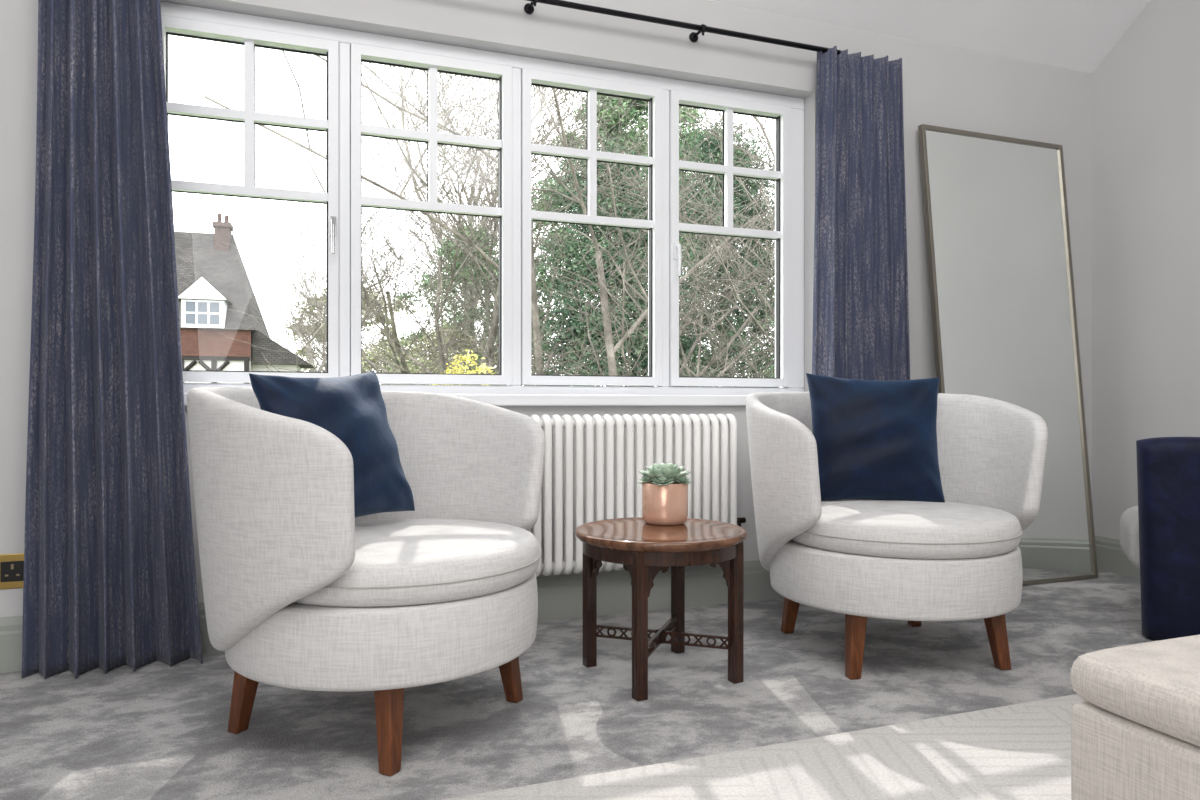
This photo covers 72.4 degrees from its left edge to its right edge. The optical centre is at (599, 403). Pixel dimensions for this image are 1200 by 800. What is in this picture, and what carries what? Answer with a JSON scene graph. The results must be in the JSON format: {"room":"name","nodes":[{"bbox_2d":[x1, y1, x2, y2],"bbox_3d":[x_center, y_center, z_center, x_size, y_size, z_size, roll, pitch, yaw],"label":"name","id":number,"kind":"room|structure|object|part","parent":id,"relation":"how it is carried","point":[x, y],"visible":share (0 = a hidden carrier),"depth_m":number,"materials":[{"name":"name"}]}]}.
{"room":"bedroom","nodes":[
{"label":"bedroom","id":0,"kind":"room"},
{"bbox_2d":[0,0,1091,616],"bbox_3d":[-0.448,-0.550,3.694,7.520,3.000,0.300,0,0,-20],"label":"wall","id":1,"kind":"structure","parent":0,"point":[944,86],"depth_m":3.85,"materials":[{"name":"paint"}]},
{"bbox_2d":[0,553,23,588],"bbox_3d":[-2.092,0.596,2.921,0.120,0.124,0.010,0,0,-20],"label":"wall socket","id":2,"kind":"object","parent":1,"relation":"attached to","point":[11,565],"visible":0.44,"depth_m":2.92,"materials":[{"name":"gold metal"}]},
{"bbox_2d":[0,560,783,672],"bbox_3d":[-0.393,0.854,3.544,6.920,0.192,0.020,0,0,-20],"label":"baseboard","id":3,"kind":"structure","parent":1,"relation":"attached to","point":[560,597],"depth_m":3.70,"materials":[{"name":"paint"}]},
{"bbox_2d":[160,1,803,405],"bbox_3d":[-0.379,-0.775,3.631,3.107,1.566,0.225,0,0,-20],"label":"window","id":4,"kind":"structure","parent":1,"relation":"in","point":[344,50],"depth_m":3.66,"materials":[{"name":"white plastic"}]},
{"bbox_3d":[-1.089,-0.690,3.348,0.024,0.160,0.054,0,0,-20],"label":"handle","id":5,"kind":"part","parent":4,"relation":"part of","materials":[{"name":"silver metal"}]},
{"bbox_3d":[-0.363,-0.017,3.589,3.107,0.050,0.135,0,0,-20],"label":"sill","id":6,"kind":"part","parent":4,"relation":"part of","materials":[{"name":"white paint"}]},
{"bbox_3d":[0.369,-0.690,3.887,0.024,0.160,0.054,0,0,-20],"label":"handle","id":7,"kind":"part","parent":4,"relation":"part of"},
{"bbox_2d":[529,414,745,576],"bbox_3d":[0.072,0.497,3.643,1.280,0.905,0.153,0,0,-20],"label":"radiator","id":8,"kind":"object","parent":1,"relation":"attached to","point":[592,465],"visible":0.53,"depth_m":3.58,"materials":[{"name":"metal"}]},
{"bbox_2d":[524,0,840,54],"bbox_3d":[-0.520,-1.721,3.442,3.590,0.052,0.122,0,0,-20],"label":"pole","id":9,"kind":"object","parent":1,"relation":"attached to","point":[528,8],"visible":1,"depth_m":3.72,"materials":[{"name":"black metal"}]},
{"bbox_2d":[21,0,202,678],"bbox_3d":[-1.734,-0.413,2.941,0.567,2.714,0.164,0,0,-23],"label":"curtain","id":10,"kind":"object","parent":9,"relation":"hanging from","point":[109,581],"visible":1,"depth_m":2.92,"materials":[{"name":"blue fabric"}]},
{"bbox_2d":[812,46,909,380],"bbox_3d":[1.302,-0.392,4.067,0.562,2.672,0.141,0,0,-20],"label":"curtain","id":11,"kind":"object","parent":9,"relation":"hanging from","point":[861,302],"visible":0.61,"depth_m":4.05,"materials":[{"name":"blue fabric"}]},
{"bbox_2d":[0,570,1158,799],"bbox_3d":[0.644,1.025,0.739,6.920,0.150,6.000,0,0,-20],"label":"floor","id":12,"kind":"structure","parent":0,"point":[157,730],"depth_m":2.56,"materials":[{"name":"grey carpet"}]},
{"bbox_2d":[187,387,545,775],"bbox_3d":[-0.678,0.447,2.510,1.015,1.002,1.090,0,0,28],"label":"armchair","id":13,"kind":"object","parent":12,"relation":"on","point":[302,592],"visible":0.94,"depth_m":2.10,"materials":[{"name":"grey fabric"}]},
{"bbox_3d":[-1.029,0.835,2.389,0.077,0.231,0.077,0,0,28],"label":"leg","id":14,"kind":"part","parent":13,"relation":"part of","materials":[{"name":"brown wood"}]},
{"bbox_2d":[249,371,414,517],"bbox_3d":[-0.805,0.132,2.509,0.259,0.487,0.501,0,0,25],"label":"throw pillow","id":15,"kind":"object","parent":13,"relation":"on","point":[352,408],"visible":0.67,"depth_m":2.46,"materials":[{"name":"blue fabric"}]},
{"bbox_3d":[-0.645,0.619,2.493,0.910,0.206,0.910,0,0,28],"label":"seat","id":16,"kind":"part","parent":13,"relation":"part of","materials":[{"name":"grey fabric"}]},
{"bbox_3d":[-0.548,0.835,2.136,0.077,0.231,0.077,0,0,28],"label":"leg","id":17,"kind":"part","parent":13,"relation":"part of","materials":[{"name":"brown wood"}]},
{"bbox_2d":[293,519,539,606],"bbox_3d":[-0.609,0.449,2.475,0.856,0.135,0.856,0,0,28],"label":"seat cushion","id":18,"kind":"object","parent":13,"relation":"on","point":[394,562],"depth_m":2.18,"materials":[{"name":"grey fabric"}]},
{"bbox_3d":[-0.296,0.835,2.616,0.077,0.231,0.077,0,0,28],"label":"leg","id":19,"kind":"part","parent":13,"relation":"part of","materials":[{"name":"brown wood"}]},
{"bbox_2d":[575,517,747,701],"bbox_3d":[0.213,0.695,2.893,0.606,0.511,0.606,0,0,-26],"label":"side table","id":20,"kind":"object","parent":12,"relation":"on","point":[644,549],"visible":0.99,"depth_m":2.79,"materials":[{"name":"brown wood"}]},
{"bbox_3d":[-0.038,0.711,2.978,0.043,0.478,0.043,0,0,-26],"label":"leg","id":21,"kind":"part","parent":20,"relation":"part of","materials":[{"name":"brown wood"}]},
{"bbox_3d":[0.128,0.711,2.642,0.043,0.478,0.043,0,0,-26],"label":"leg","id":22,"kind":"part","parent":20,"relation":"part of","materials":[{"name":"brown wood"}]},
{"bbox_2d":[637,463,691,524],"bbox_3d":[0.239,0.332,3.056,0.210,0.220,0.208,0,0,-20],"label":"potted succulent","id":23,"kind":"object","parent":20,"relation":"on","point":[664,486],"visible":1,"depth_m":2.99,"materials":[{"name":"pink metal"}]},
{"bbox_2d":[642,480,687,524],"bbox_3d":[0.242,0.366,3.053,0.170,0.151,0.170,0,0,-20],"label":"pot","id":24,"kind":"object","parent":23,"relation":"attached to","point":[664,502],"depth_m":2.98,"materials":[{"name":"pink metal"}]},
{"bbox_3d":[0.298,0.711,3.144,0.043,0.478,0.043,0,0,-26],"label":"leg","id":25,"kind":"part","parent":20,"relation":"part of","materials":[{"name":"brown wood"}]},
{"bbox_3d":[0.465,0.711,2.808,0.043,0.478,0.043,0,0,-26],"label":"leg","id":26,"kind":"part","parent":20,"relation":"part of","materials":[{"name":"brown wood"}]},
{"bbox_2d":[443,694,1084,799],"bbox_3d":[1.118,0.942,1.303,3.700,0.015,2.230,0,0,-20],"label":"rug","id":27,"kind":"object","parent":12,"relation":"on","point":[1021,751],"visible":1,"depth_m":2.10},
{"bbox_2d":[1070,635,1199,799],"bbox_3d":[1.610,0.699,1.300,1.192,0.470,1.007,0,0,-20],"label":"ottoman","id":28,"kind":"object","parent":27,"relation":"on","point":[1135,733],"visible":1,"depth_m":1.45,"materials":[{"name":"beige fabric"}]},
{"bbox_3d":[1.610,0.513,1.300,1.192,0.099,1.007,0,0,-20],"label":"padded lid","id":29,"kind":"part","parent":28,"relation":"part of","materials":[{"name":"beige fabric"}]},
{"bbox_2d":[746,392,1047,679],"bbox_3d":[1.110,0.447,3.195,1.090,1.002,1.015,0,0,-10],"label":"armchair","id":30,"kind":"object","parent":12,"relation":"on","point":[959,558],"visible":0.92,"depth_m":2.89,"materials":[{"name":"grey fabric"}]},
{"bbox_3d":[0.799,0.835,3.398,0.077,0.231,0.077,0,0,-10],"label":"leg","id":31,"kind":"part","parent":30,"relation":"part of","materials":[{"name":"brown wood"}]},
{"bbox_3d":[0.892,0.835,2.864,0.077,0.231,0.077,0,0,-10],"label":"leg","id":32,"kind":"part","parent":30,"relation":"part of","materials":[{"name":"brown wood"}]},
{"bbox_2d":[806,373,944,502],"bbox_3d":[1.111,0.142,3.322,0.549,0.542,0.245,0,0,8],"label":"throw pillow","id":33,"kind":"object","parent":30,"relation":"on","point":[877,440],"visible":0.88,"depth_m":3.24,"materials":[{"name":"blue fabric"}]},
{"bbox_3d":[1.116,0.619,3.158,0.910,0.206,0.910,0,0,-10],"label":"seat","id":34,"kind":"part","parent":30,"relation":"part of","materials":[{"name":"grey fabric"}]},
{"bbox_2d":[791,499,1021,558],"bbox_3d":[1.123,0.449,3.119,0.856,0.135,0.856,0,0,-10],"label":"seat cushion","id":35,"kind":"object","parent":30,"relation":"on","point":[844,528],"depth_m":2.80,"materials":[{"name":"grey fabric"}]},
{"bbox_3d":[1.333,0.835,3.491,0.077,0.231,0.077,0,0,-10],"label":"leg","id":36,"kind":"part","parent":30,"relation":"part of","materials":[{"name":"brown wood"}]},
{"bbox_3d":[1.426,0.835,2.957,0.077,0.231,0.077,0,0,-10],"label":"leg","id":37,"kind":"part","parent":30,"relation":"part of","materials":[{"name":"brown wood"}]},
{"bbox_2d":[918,124,1097,584],"bbox_3d":[2.185,-0.251,4.370,1.061,2.400,0.186,0,0,-20],"label":"floor mirror","id":38,"kind":"object","parent":12,"relation":"on","point":[1000,268],"visible":0.8,"depth_m":4.40,"materials":[{"name":"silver metal"}]},
{"bbox_2d":[1120,437,1199,639],"bbox_3d":[2.525,0.539,3.387,0.592,0.823,0.650,0,0,27],"label":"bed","id":39,"kind":"object","parent":12,"relation":"on","point":[1160,536],"visible":1,"depth_m":3.22,"materials":[{"name":"fabric"}]},
{"bbox_3d":[2.553,0.585,3.468,0.570,0.250,0.480,0,0,27],"label":"seat","id":40,"kind":"part","parent":39,"relation":"part of","materials":[{"name":"grey fabric"}]},
{"bbox_2d":[710,0,1149,73],"bbox_3d":[0.644,-2.522,0.739,7.520,1.670,6.600,0,0,-20],"label":"ceiling","id":41,"kind":"structure","parent":0,"point":[1077,35],"depth_m":4.34,"materials":[{"name":"paint"}]},
{"bbox_2d":[1092,0,1199,538],"bbox_3d":[4.082,-1.250,1.849,0.300,4.400,6.300,0,0,-20],"label":"wall","id":42,"kind":"structure","parent":0,"point":[1146,89],"depth_m":4.48,"materials":[{"name":"paint"}]},
{"bbox_2d":[1095,535,1139,578],"bbox_3d":[3.883,0.854,1.925,0.020,0.192,5.980,0,0,-20],"label":"baseboard","id":43,"kind":"structure","parent":42,"relation":"attached to","point":[1111,558],"depth_m":4.61,"materials":[{"name":"paint"}]},
{"label":"outside","id":44,"kind":"structure","parent":0,"visible":0},
{"bbox_3d":[-16.904,3.500,45.747,120.000,0.100,89.400,0,0,-20],"label":"lawn","id":45,"kind":"structure","parent":44,"visible":0},
{"bbox_2d":[174,213,313,383],"bbox_3d":[-13.999,-1.460,27.303,8.500,9.820,6.500,0,0,-17],"label":"house","id":46,"kind":"structure","parent":45,"relation":"on","point":[212,277],"depth_m":25.66,"materials":[{"name":"tile"}]},
{"bbox_3d":[-12.276,-2.920,24.577,0.270,0.300,0.030,0,0,-17],"label":"dormer pane","id":47,"kind":"part","parent":46,"relation":"part of","materials":[{"name":"grey"}]},
{"bbox_3d":[-12.276,-2.560,24.577,0.270,0.300,0.030,0,0,-17],"label":"dormer pane","id":48,"kind":"part","parent":46,"relation":"part of","materials":[{"name":"grey"}]},
{"bbox_3d":[-11.961,-2.920,24.675,0.270,0.300,0.030,0,0,-17],"label":"dormer pane","id":49,"kind":"part","parent":46,"relation":"part of","materials":[{"name":"grey"}]},
{"bbox_3d":[-11.961,-2.560,24.675,0.270,0.300,0.030,0,0,-17],"label":"dormer pane","id":50,"kind":"part","parent":46,"relation":"part of","materials":[{"name":"grey"}]},
{"bbox_3d":[-11.646,-2.920,24.773,0.270,0.300,0.030,0,0,-17],"label":"dormer pane","id":51,"kind":"part","parent":46,"relation":"part of","materials":[{"name":"grey"}]},
{"bbox_3d":[-11.646,-2.560,24.773,0.270,0.300,0.030,0,0,-17],"label":"dormer pane","id":52,"kind":"part","parent":46,"relation":"part of","materials":[{"name":"grey"}]},
{"bbox_2d":[259,202,430,371],"bbox_3d":[-12.862,-3.357,38.852,10.185,13.624,7.500,0,0,13],"label":"bare tree","id":53,"kind":"object","parent":45,"relation":"on","point":[312,360],"visible":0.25,"depth_m":38.20,"materials":[{"name":"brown plant"}]},
{"bbox_2d":[282,288,493,371],"bbox_3d":[-13.097,-1.478,44.637,16.243,9.859,4.680,0,0,-20],"label":"shrub","id":54,"kind":"object","parent":45,"relation":"on","point":[318,297],"visible":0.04,"depth_m":44.18,"materials":[{"name":"green plant"}]},
{"bbox_2d":[362,340,437,384],"bbox_3d":[-6.894,0.686,25.847,4.743,5.533,4.006,0,0,-23],"label":"shrub","id":55,"kind":"object","parent":45,"relation":"on","point":[373,349],"visible":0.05,"depth_m":25.71,"materials":[{"name":"green plant"}]},
{"bbox_2d":[380,322,495,384],"bbox_3d":[-3.619,0.737,19.635,4.891,5.431,4.046,0,0,-37],"label":"shrub","id":56,"kind":"object","parent":45,"relation":"on","point":[412,370],"visible":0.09,"depth_m":19.39,"materials":[{"name":"green plant"}]},
{"bbox_2d":[214,64,697,385],"bbox_3d":[-2.566,-2.470,16.408,9.068,11.867,11.199,0,0,-13],"label":"bare tree","id":57,"kind":"object","parent":45,"relation":"on","point":[365,297],"visible":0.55,"depth_m":15.40,"materials":[{"name":"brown plant"}]},
{"bbox_2d":[320,58,600,384],"bbox_3d":[-4.637,-7.324,33.038,11.934,21.594,15.316,0,0,-25],"label":"bare tree","id":58,"kind":"object","parent":45,"relation":"on","point":[373,68],"visible":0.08,"depth_m":32.80,"materials":[{"name":"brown plant"}]},
{"bbox_2d":[433,349,493,384],"bbox_3d":[-1.580,1.385,10.165,2.065,4.136,1.574,0,0,-20],"label":"shrub","id":59,"kind":"object","parent":45,"relation":"on","point":[464,357],"visible":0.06,"depth_m":10.10,"materials":[{"name":"yellow plant"}]},
{"bbox_2d":[381,217,556,385],"bbox_3d":[-3.679,-1.137,25.288,5.976,9.176,4.206,0,0,-20],"label":"shrub","id":60,"kind":"object","parent":45,"relation":"on","point":[465,228],"visible":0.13,"depth_m":24.73,"materials":[{"name":"green plant"}]},
{"bbox_2d":[175,51,769,385],"bbox_3d":[-1.540,-2.668,12.096,10.855,12.246,9.949,0,0,-16],"label":"bare tree","id":61,"kind":"object","parent":45,"relation":"on","point":[536,326],"visible":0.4,"depth_m":12.45,"materials":[{"name":"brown plant"}]},
{"bbox_2d":[249,78,778,387],"bbox_3d":[-0.627,-1.801,11.556,8.696,10.519,8.769,0,0,37],"label":"bare tree","id":62,"kind":"object","parent":45,"relation":"on","point":[610,348],"visible":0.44,"depth_m":10.43,"materials":[{"name":"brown plant"}]},
{"bbox_2d":[497,131,727,386],"bbox_3d":[0.380,-0.704,14.839,4.867,8.310,4.448,0,0,5],"label":"evergreen tree","id":63,"kind":"object","parent":45,"relation":"on","point":[572,321],"visible":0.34,"depth_m":14.26,"materials":[{"name":"green plant"}]},
{"bbox_2d":[472,95,774,375],"bbox_3d":[0.996,-2.744,21.558,8.962,12.391,5.839,0,0,-14],"label":"tree","id":64,"kind":"object","parent":45,"relation":"on","point":[637,110],"visible":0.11,"depth_m":21.00,"materials":[{"name":"green plant"}]},
{"bbox_2d":[477,90,774,386],"bbox_3d":[2.105,-8.507,30.212,12.417,23.969,16.200,0,0,5],"label":"bare tree","id":65,"kind":"object","parent":45,"relation":"on","point":[580,96],"visible":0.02,"depth_m":29.11,"materials":[{"name":"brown plant"}]},
{"bbox_2d":[531,90,777,387],"bbox_3d":[4.212,-2.382,11.804,10.286,11.690,9.518,0,0,-20],"label":"bare tree","id":66,"kind":"object","parent":45,"relation":"on","point":[770,223],"visible":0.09,"depth_m":10.16,"materials":[{"name":"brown plant"}]},
{"bbox_2d":[619,118,774,387],"bbox_3d":[2.478,-1.127,16.352,5.596,9.156,3.872,0,0,-23],"label":"evergreen tree","id":67,"kind":"object","parent":45,"relation":"on","point":[753,185],"visible":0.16,"depth_m":15.93,"materials":[{"name":"green plant"}]},
{"bbox_2d":[739,224,775,387],"bbox_3d":[4.816,-0.622,15.540,4.738,8.147,4.867,0,0,26],"label":"tree","id":68,"kind":"object","parent":45,"relation":"on","point":[770,367],"visible":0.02,"depth_m":15.44,"materials":[{"name":"green plant"}]}
]}

